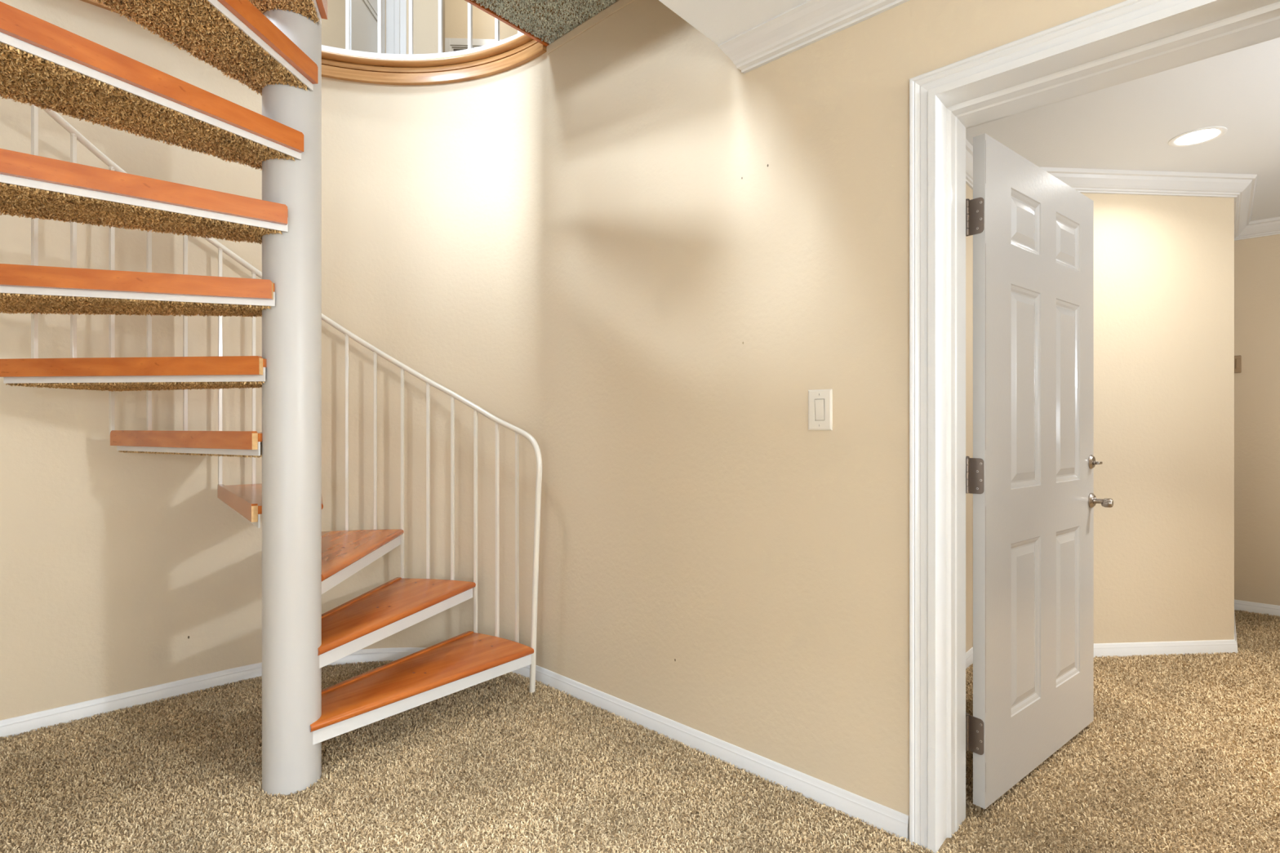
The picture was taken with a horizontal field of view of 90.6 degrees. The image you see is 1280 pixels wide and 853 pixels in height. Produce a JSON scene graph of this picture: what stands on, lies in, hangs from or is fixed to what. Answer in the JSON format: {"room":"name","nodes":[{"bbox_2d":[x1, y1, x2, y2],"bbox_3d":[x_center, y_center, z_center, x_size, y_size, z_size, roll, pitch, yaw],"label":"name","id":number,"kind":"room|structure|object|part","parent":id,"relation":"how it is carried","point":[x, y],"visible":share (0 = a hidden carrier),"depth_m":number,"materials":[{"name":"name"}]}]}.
{"room":"stairwell","nodes":[
{"label":"stairwell","id":0,"kind":"room"},
{"bbox_2d":[0,0,542,720],"bbox_3d":[-2.624,-0.277,2.078,4.801,2.906,0.874,0,0,-31],"label":"wall","id":1,"kind":"structure","parent":0,"point":[121,572],"depth_m":2.95,"materials":[{"name":"paint"}]},
{"bbox_2d":[80,0,546,84],"bbox_3d":[-1.859,-1.770,2.626,2.885,0.113,0.677,0,0,-23],"label":"trim","id":2,"kind":"structure","parent":1,"relation":"attached to","point":[516,52],"depth_m":3.12,"materials":[{"name":"brown wood"}]},
{"bbox_2d":[321,0,524,59],"bbox_3d":[-1.862,-2.302,2.644,2.895,0.936,0.664,0,0,-23],"label":"balustrade","id":3,"kind":"object","parent":2,"relation":"on","point":[411,55],"visible":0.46,"depth_m":3.15,"materials":[{"name":"white metal"}]},
{"bbox_3d":[-1.862,-1.850,2.644,2.895,0.032,0.664,0,0,-23],"label":"rail","id":4,"kind":"part","parent":3,"relation":"part of","materials":[{"name":"white metal"}]},
{"bbox_2d":[0,647,909,840],"bbox_3d":[-1.968,1.143,2.082,5.195,0.066,1.818,0,0,-13],"label":"baseboard","id":5,"kind":"structure","parent":1,"relation":"attached to","point":[895,822],"depth_m":2.46,"materials":[{"name":"white wood"}]},
{"bbox_2d":[321,0,517,53],"bbox_3d":[-2.518,-3.205,6.537,7.000,2.750,0.120,0,0,-3],"label":"wall","id":6,"kind":"structure","parent":0,"point":[333,28],"depth_m":6.50,"materials":[{"name":"paint"}]},
{"bbox_2d":[444,37,502,52],"bbox_3d":[-1.443,-3.329,6.550,1.150,1.299,0.086,0,0,-3],"label":"window","id":7,"kind":"structure","parent":6,"relation":"in","point":[451,44],"depth_m":6.50,"materials":[{"name":"white"}]},
{"bbox_2d":[406,0,444,53],"bbox_3d":[-2.277,-3.205,5.295,1.245,2.750,0.120,0,0,-3],"label":"wall","id":8,"kind":"structure","parent":0,"point":[425,12],"depth_m":5.26,"materials":[{"name":"paint"}]},
{"bbox_2d":[349,0,385,53],"bbox_3d":[-2.111,-3.185,4.909,0.043,2.690,0.598,0,0,0],"label":"door","id":9,"kind":"structure","parent":8,"relation":"in","point":[363,14],"depth_m":4.84,"materials":[{"name":"white wood"}]},
{"bbox_2d":[386,0,406,53],"bbox_3d":[-2.016,-3.205,5.250,0.162,2.750,0.052,0,0,-3],"label":"trim","id":10,"kind":"structure","parent":8,"relation":"attached to","point":[396,10],"depth_m":5.23,"materials":[{"name":"white wood"}]},
{"bbox_2d":[0,610,1279,852],"bbox_3d":[0.621,1.233,1.532,6.350,0.114,8.300,0,0,42],"label":"floor","id":11,"kind":"structure","parent":0,"point":[945,844],"depth_m":2.03,"materials":[{"name":"beige carpet"}]},
{"bbox_2d":[0,0,618,795],"bbox_3d":[-1.101,-0.834,2.122,2.023,4.020,2.073,0,0,42],"label":"spiral staircase","id":12,"kind":"structure","parent":11,"relation":"on","point":[273,48],"depth_m":2.02,"materials":[{"name":"grey metal"}]},
{"bbox_3d":[-1.154,-0.834,2.102,0.173,4.020,0.173,0,0,42],"label":"post","id":13,"kind":"part","parent":12,"relation":"part of","materials":[{"name":"grey metal"}]},
{"bbox_3d":[-1.277,-0.733,2.100,1.725,3.819,1.970,0,0,-1],"label":"handrail","id":14,"kind":"part","parent":12,"relation":"part of","materials":[{"name":"white metal"}]},
{"bbox_2d":[0,660,938,852],"bbox_3d":[-1.137,1.170,1.426,3.217,0.012,3.117,0,0,42],"label":"carpet","id":15,"kind":"structure","parent":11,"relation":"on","point":[104,778],"depth_m":2.05,"materials":[{"name":"beige carpet"}]},
{"bbox_2d":[942,608,1279,852],"bbox_3d":[2.751,1.170,2.489,2.518,0.012,3.733,0,0,42],"label":"carpet","id":16,"kind":"structure","parent":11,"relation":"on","point":[1273,623],"depth_m":2.21,"materials":[{"name":"beige carpet"}]},
{"bbox_2d":[542,0,1126,816],"bbox_3d":[1.443,-0.320,1.357,4.900,2.991,0.250,0,0,42],"label":"wall","id":17,"kind":"structure","parent":0,"point":[723,246],"depth_m":2.19,"materials":[{"name":"paint"}]},
{"bbox_2d":[546,0,634,53],"bbox_3d":[-0.048,-1.716,2.546,1.017,0.037,0.006,0,0,42],"label":"trim","id":18,"kind":"structure","parent":17,"relation":"attached to","point":[620,4],"depth_m":2.70,"materials":[{"name":"paint"}]},
{"bbox_2d":[718,0,909,73],"bbox_3d":[1.715,-1.247,0.868,3.840,0.066,0.105,0,0,42],"label":"trim","id":19,"kind":"structure","parent":17,"relation":"attached to","point":[811,21],"depth_m":1.98,"materials":[{"name":"white wood"}]},
{"bbox_2d":[808,389,832,430],"bbox_3d":[0.563,-0.052,1.985,0.081,0.128,0.009,0,0,42],"label":"light switch","id":20,"kind":"object","parent":17,"relation":"attached to","point":[824,403],"visible":1,"depth_m":1.98,"materials":[{"name":"beige plastic"}]},
{"bbox_2d":[965,133,1113,808],"bbox_3d":[1.394,0.134,2.169,0.961,2.028,0.108,0,0,-37],"label":"door","id":21,"kind":"structure","parent":17,"relation":"in","point":[1029,474],"depth_m":2.11,"materials":[{"name":"grey wood"}]},
{"bbox_3d":[1.748,0.286,2.445,0.058,0.058,0.014,0,0,-38],"label":"handle","id":22,"kind":"part","parent":21,"relation":"part of","materials":[{"name":"silver metal"}]},
{"bbox_3d":[1.767,0.290,2.418,0.036,0.035,0.057,0,0,-38],"label":"lever","id":23,"kind":"part","parent":21,"relation":"part of","materials":[{"name":"silver metal"}]},
{"bbox_2d":[909,0,1279,852],"bbox_3d":[1.238,0.098,1.532,1.050,2.157,0.276,0,0,42],"label":"trim","id":24,"kind":"structure","parent":17,"relation":"attached to","point":[1128,40],"depth_m":1.76,"materials":[{"name":"white wood"}]},
{"bbox_2d":[658,0,1279,221],"bbox_3d":[1.550,-1.550,0.615,3.942,0.540,8.400,0,0,42],"label":"ceiling","id":25,"kind":"structure","parent":0,"point":[1131,125],"depth_m":2.63,"materials":[{"name":"white paint"}]},
{"bbox_2d":[1168,126,1227,146],"bbox_3d":[2.462,-1.278,2.798,0.196,0.004,0.196,0,0,42],"label":"recessed light","id":26,"kind":"object","parent":25,"relation":"in","point":[1201,135],"visible":1,"depth_m":2.79,"materials":[{"name":"white glass"}]},
{"bbox_2d":[965,183,1234,653],"bbox_3d":[2.205,-0.052,3.213,3.620,2.456,0.614,0,0,-26],"label":"wall","id":27,"kind":"structure","parent":0,"point":[1164,265],"depth_m":3.27,"materials":[{"name":"paint"}]},
{"bbox_2d":[965,138,1279,240],"bbox_3d":[3.186,-1.236,3.129,4.926,0.088,1.841,0,0,-2],"label":"trim","id":28,"kind":"structure","parent":27,"relation":"attached to","point":[1242,187],"depth_m":3.22,"materials":[{"name":"white wood"}]},
{"bbox_2d":[965,600,1279,669],"bbox_3d":[3.184,1.143,3.155,4.926,0.066,1.790,0,0,-2],"label":"baseboard","id":29,"kind":"structure","parent":27,"relation":"attached to","point":[1211,646],"depth_m":3.26,"materials":[{"name":"white wood"}]},
{"bbox_2d":[1234,234,1279,605],"bbox_3d":[4.714,-0.052,3.305,2.700,2.456,0.100,0,0,42],"label":"wall","id":30,"kind":"structure","parent":0,"point":[1256,260],"depth_m":3.99,"materials":[{"name":"paint"}]},
{"bbox_2d":[1234,355,1241,373],"bbox_3d":[3.807,-0.398,4.053,0.060,0.110,0.020,0,0,42],"label":"thermostat","id":31,"kind":"object","parent":30,"relation":"attached to","point":[1237,359],"visible":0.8,"depth_m":4.04,"materials":[{"name":"beige plastic"}]}
]}

